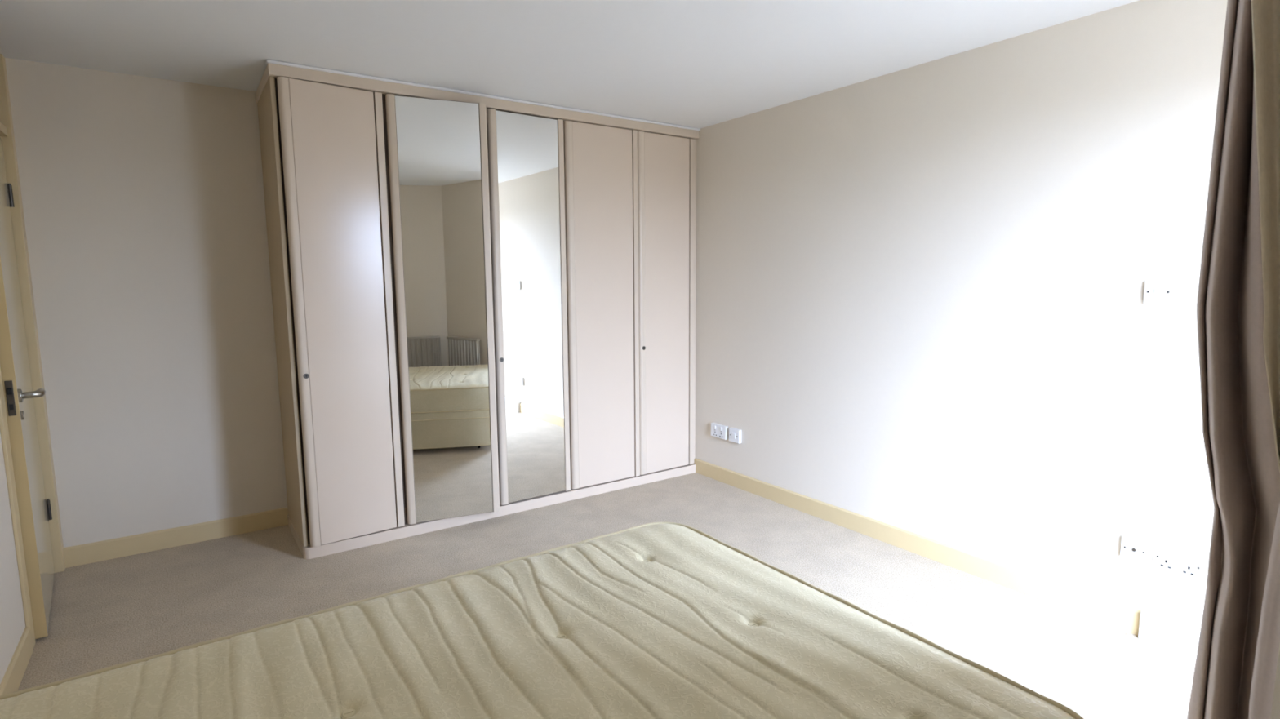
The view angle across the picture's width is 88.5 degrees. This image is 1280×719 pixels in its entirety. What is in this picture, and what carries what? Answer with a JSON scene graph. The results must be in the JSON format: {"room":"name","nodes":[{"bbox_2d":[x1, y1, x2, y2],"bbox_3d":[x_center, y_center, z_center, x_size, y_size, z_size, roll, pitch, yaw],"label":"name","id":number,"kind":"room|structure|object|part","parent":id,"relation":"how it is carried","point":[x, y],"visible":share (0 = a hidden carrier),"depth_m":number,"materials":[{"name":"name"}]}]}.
{"room":"bedroom","nodes":[
{"label":"bedroom","id":0,"kind":"room"},
{"bbox_2d":[0,431,25,684],"bbox_3d":[-1.339,0.099,0.854,0.120,2.350,3.567,-5,9,-35],"label":"wall","id":1,"kind":"structure","parent":0,"point":[12,623],"depth_m":2.29,"materials":[{"name":"paint"}]},
{"bbox_2d":[0,626,33,695],"bbox_3d":[-1.266,1.214,1.014,0.013,0.098,3.529,-5,9,-35],"label":"baseboard","id":2,"kind":"structure","parent":1,"relation":"attached to","point":[11,682],"depth_m":2.26,"materials":[{"name":"beige paint"}]},
{"bbox_2d":[0,53,65,648],"bbox_3d":[-2.547,-0.117,2.665,0.229,2.350,0.883,-5,9,-35],"label":"door","id":3,"kind":"structure","parent":1,"relation":"in","point":[24,430],"depth_m":2.67,"materials":[{"name":"beige paint"}]},
{"bbox_3d":[-2.308,0.142,2.410,0.021,0.130,0.004,-6,9,-39],"label":"latch plate","id":4,"kind":"part","parent":3,"relation":"part of","materials":[{"name":"metal"}]},
{"bbox_3d":[-2.302,-0.078,2.337,0.012,2.350,0.062,-5,9,-35],"label":"architrave","id":5,"kind":"part","parent":3,"relation":"part of","materials":[{"name":"beige paint"}]},
{"bbox_3d":[-2.329,0.131,2.522,0.072,0.052,0.118,-6,9,-39],"label":"lever handle","id":6,"kind":"part","parent":3,"relation":"part of","materials":[{"name":"metal"}]},
{"bbox_2d":[4,57,288,547],"bbox_3d":[-1.452,-0.294,4.029,3.598,2.350,0.120,-5,9,-35],"label":"wall","id":7,"kind":"structure","parent":0,"point":[143,197],"depth_m":3.27,"materials":[{"name":"paint"}]},
{"bbox_2d":[63,507,288,568],"bbox_3d":[-2.380,0.920,3.440,0.960,0.098,0.013,-5,9,-35],"label":"baseboard","id":8,"kind":"structure","parent":7,"relation":"attached to","point":[91,553],"depth_m":3.40,"materials":[{"name":"beige paint"}]},
{"bbox_2d":[0,0,1139,128],"bbox_3d":[-0.569,-1.262,1.752,4.826,0.120,4.652,-5,9,-35],"label":"ceiling","id":9,"kind":"structure","parent":0,"point":[695,64],"depth_m":2.73,"materials":[{"name":"paint"}]},
{"bbox_2d":[1186,0,1279,718],"bbox_3d":[1.105,0.039,1.198,0.190,2.322,0.480,2,8,20],"label":"curtain","id":10,"kind":"object","parent":9,"relation":"hanging from","point":[1238,300],"visible":0.99,"depth_m":1.24,"materials":[{"name":"brown fabric"}]},
{"bbox_2d":[17,472,1195,718],"bbox_3d":[-0.552,1.189,2.056,4.826,0.120,4.652,-5,9,-35],"label":"floor","id":11,"kind":"structure","parent":0,"point":[108,613],"depth_m":2.93,"materials":[{"name":"beige carpet"}]},
{"bbox_2d":[254,59,700,559],"bbox_3d":[-0.780,-0.295,4.007,2.516,2.348,0.686,-5,9,-35],"label":"wardrobe","id":12,"kind":"object","parent":11,"relation":"on","point":[484,305],"visible":1,"depth_m":3.54,"materials":[{"name":"laminate"}]},
{"bbox_3d":[-1.821,-0.212,3.344,0.020,2.238,0.562,-5,9,-35],"label":"panel","id":13,"kind":"part","parent":12,"relation":"part of","materials":[{"name":"laminate"}]},
{"bbox_3d":[-1.446,-0.195,3.241,0.372,2.218,0.014,-6,9,-38],"label":"panel","id":14,"kind":"part","parent":12,"relation":"part of","materials":[{"name":"paint"}]},
{"bbox_3d":[-1.452,-0.196,3.250,0.449,2.218,0.016,-6,9,-38],"label":"door","id":15,"kind":"part","parent":12,"relation":"part of","materials":[{"name":"beige wood"}]},
{"bbox_3d":[-1.030,-0.230,3.499,0.485,2.218,0.016,-3,8,-23],"label":"mirror door","id":16,"kind":"part","parent":12,"relation":"part of","materials":[{"name":"silver metal"}]},
{"bbox_2d":[395,95,493,523],"bbox_3d":[-1.024,-0.228,3.488,0.412,2.210,0.010,-3,8,-23],"label":"mirror","id":17,"kind":"object","parent":12,"relation":"attached to","point":[440,173],"depth_m":3.47,"materials":[{"name":"white mirror"}]},
{"bbox_3d":[-0.807,-1.429,3.900,2.510,0.051,0.604,-5,9,-35],"label":"cornice","id":18,"kind":"part","parent":12,"relation":"part of","materials":[{"name":"paint"}]},
{"bbox_2d":[495,110,565,502],"bbox_3d":[-0.625,-0.272,3.819,0.382,2.210,0.010,-6,9,-36],"label":"mirror","id":19,"kind":"object","parent":12,"relation":"on","point":[529,200],"depth_m":3.81,"materials":[{"name":"white mirror"}]},
{"bbox_3d":[-0.633,-0.273,3.828,0.455,2.218,0.016,-6,9,-36],"label":"mirror door","id":20,"kind":"part","parent":12,"relation":"part of","materials":[{"name":"silver metal"}]},
{"bbox_3d":[-0.219,-0.310,4.105,0.422,2.218,0.014,-5,9,-34],"label":"panel","id":21,"kind":"part","parent":12,"relation":"part of","materials":[{"name":"paint"}]},
{"bbox_3d":[-0.224,-0.311,4.114,0.499,2.218,0.016,-5,9,-34],"label":"door","id":22,"kind":"part","parent":12,"relation":"part of","materials":[{"name":"beige wood"}]},
{"bbox_3d":[0.181,-0.347,4.383,0.370,2.218,0.014,-5,9,-35],"label":"panel","id":23,"kind":"part","parent":12,"relation":"part of","materials":[{"name":"paint"}]},
{"bbox_3d":[0.211,-0.402,4.759,0.022,2.238,0.576,-5,9,-35],"label":"panel","id":24,"kind":"part","parent":12,"relation":"part of","materials":[{"name":"paint"}]},
{"bbox_3d":[-0.279,1.056,1.285,1.898,0.331,1.362,-5,9,-35],"label":"bed base","id":25,"kind":"object","parent":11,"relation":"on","visible":0},
{"bbox_2d":[0,522,1084,718],"bbox_3d":[-0.280,0.784,1.252,1.925,0.213,1.388,-5,9,-35],"label":"mattress","id":26,"kind":"object","parent":25,"relation":"on","point":[654,620],"visible":1,"depth_m":1.44,"materials":[{"name":"beige fabric"}]},
{"bbox_2d":[695,0,1227,627],"bbox_3d":[1.335,-0.221,3.288,0.120,2.350,4.532,-5,9,-35],"label":"wall","id":27,"kind":"structure","parent":0,"point":[920,308],"depth_m":2.89,"materials":[{"name":"paint"}]},
{"bbox_2d":[711,422,728,439],"bbox_3d":[0.531,0.481,4.411,0.029,0.088,0.150,-5,9,-35],"label":"double socket","id":28,"kind":"object","parent":27,"relation":"attached to","point":[720,431],"visible":1,"depth_m":4.39,"materials":[{"name":"white plastic"}]},
{"bbox_2d":[728,427,741,443],"bbox_3d":[0.619,0.495,4.288,0.027,0.088,0.096,-5,9,-35],"label":"outlet","id":29,"kind":"object","parent":27,"relation":"attached to","point":[735,434],"visible":1,"depth_m":4.27,"materials":[{"name":"white plastic"}]},
{"bbox_2d":[693,458,1141,635],"bbox_3d":[1.333,0.909,3.325,0.013,0.098,3.294,-5,9,-35],"label":"baseboard","id":30,"kind":"structure","parent":27,"relation":"attached to","point":[1113,614],"depth_m":3.12,"materials":[{"name":"beige paint"}]},
{"bbox_2d":[1120,534,1151,564],"bbox_3d":[1.881,0.722,2.499,0.022,0.086,0.088,-5,9,-35],"label":"outlet","id":31,"kind":"object","parent":27,"relation":"attached to","point":[1133,548],"visible":1,"depth_m":2.49,"materials":[{"name":"white plastic"}]},
{"bbox_2d":[1142,280,1175,304],"bbox_3d":[1.875,-0.244,2.377,0.024,0.086,0.086,-5,9,-35],"label":"light switch","id":32,"kind":"object","parent":27,"relation":"attached to","point":[1156,291],"visible":1,"depth_m":2.37,"materials":[{"name":"white plastic"}]},
{"bbox_2d":[1137,608,1200,659],"bbox_3d":[2.083,1.032,2.236,0.036,0.112,0.638,-5,9,-35],"label":"baseboard","id":33,"kind":"structure","parent":27,"relation":"attached to","point":[1181,637],"depth_m":2.41,"materials":[{"name":"white plastic"}]},
{"bbox_2d":[1152,543,1205,580],"bbox_3d":[1.957,0.735,2.389,0.024,0.086,0.147,-5,9,-35],"label":"double socket","id":34,"kind":"object","parent":27,"relation":"attached to","point":[1180,562],"visible":1,"depth_m":2.38,"materials":[{"name":"white plastic"}]},
{"bbox_2d":[1270,643,1279,718],"bbox_3d":[0.978,0.117,0.580,0.120,2.350,0.690,0,7,4],"label":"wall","id":35,"kind":"structure","parent":0,"point":[1275,713],"depth_m":0.97,"materials":[{"name":"paint"}]}
]}

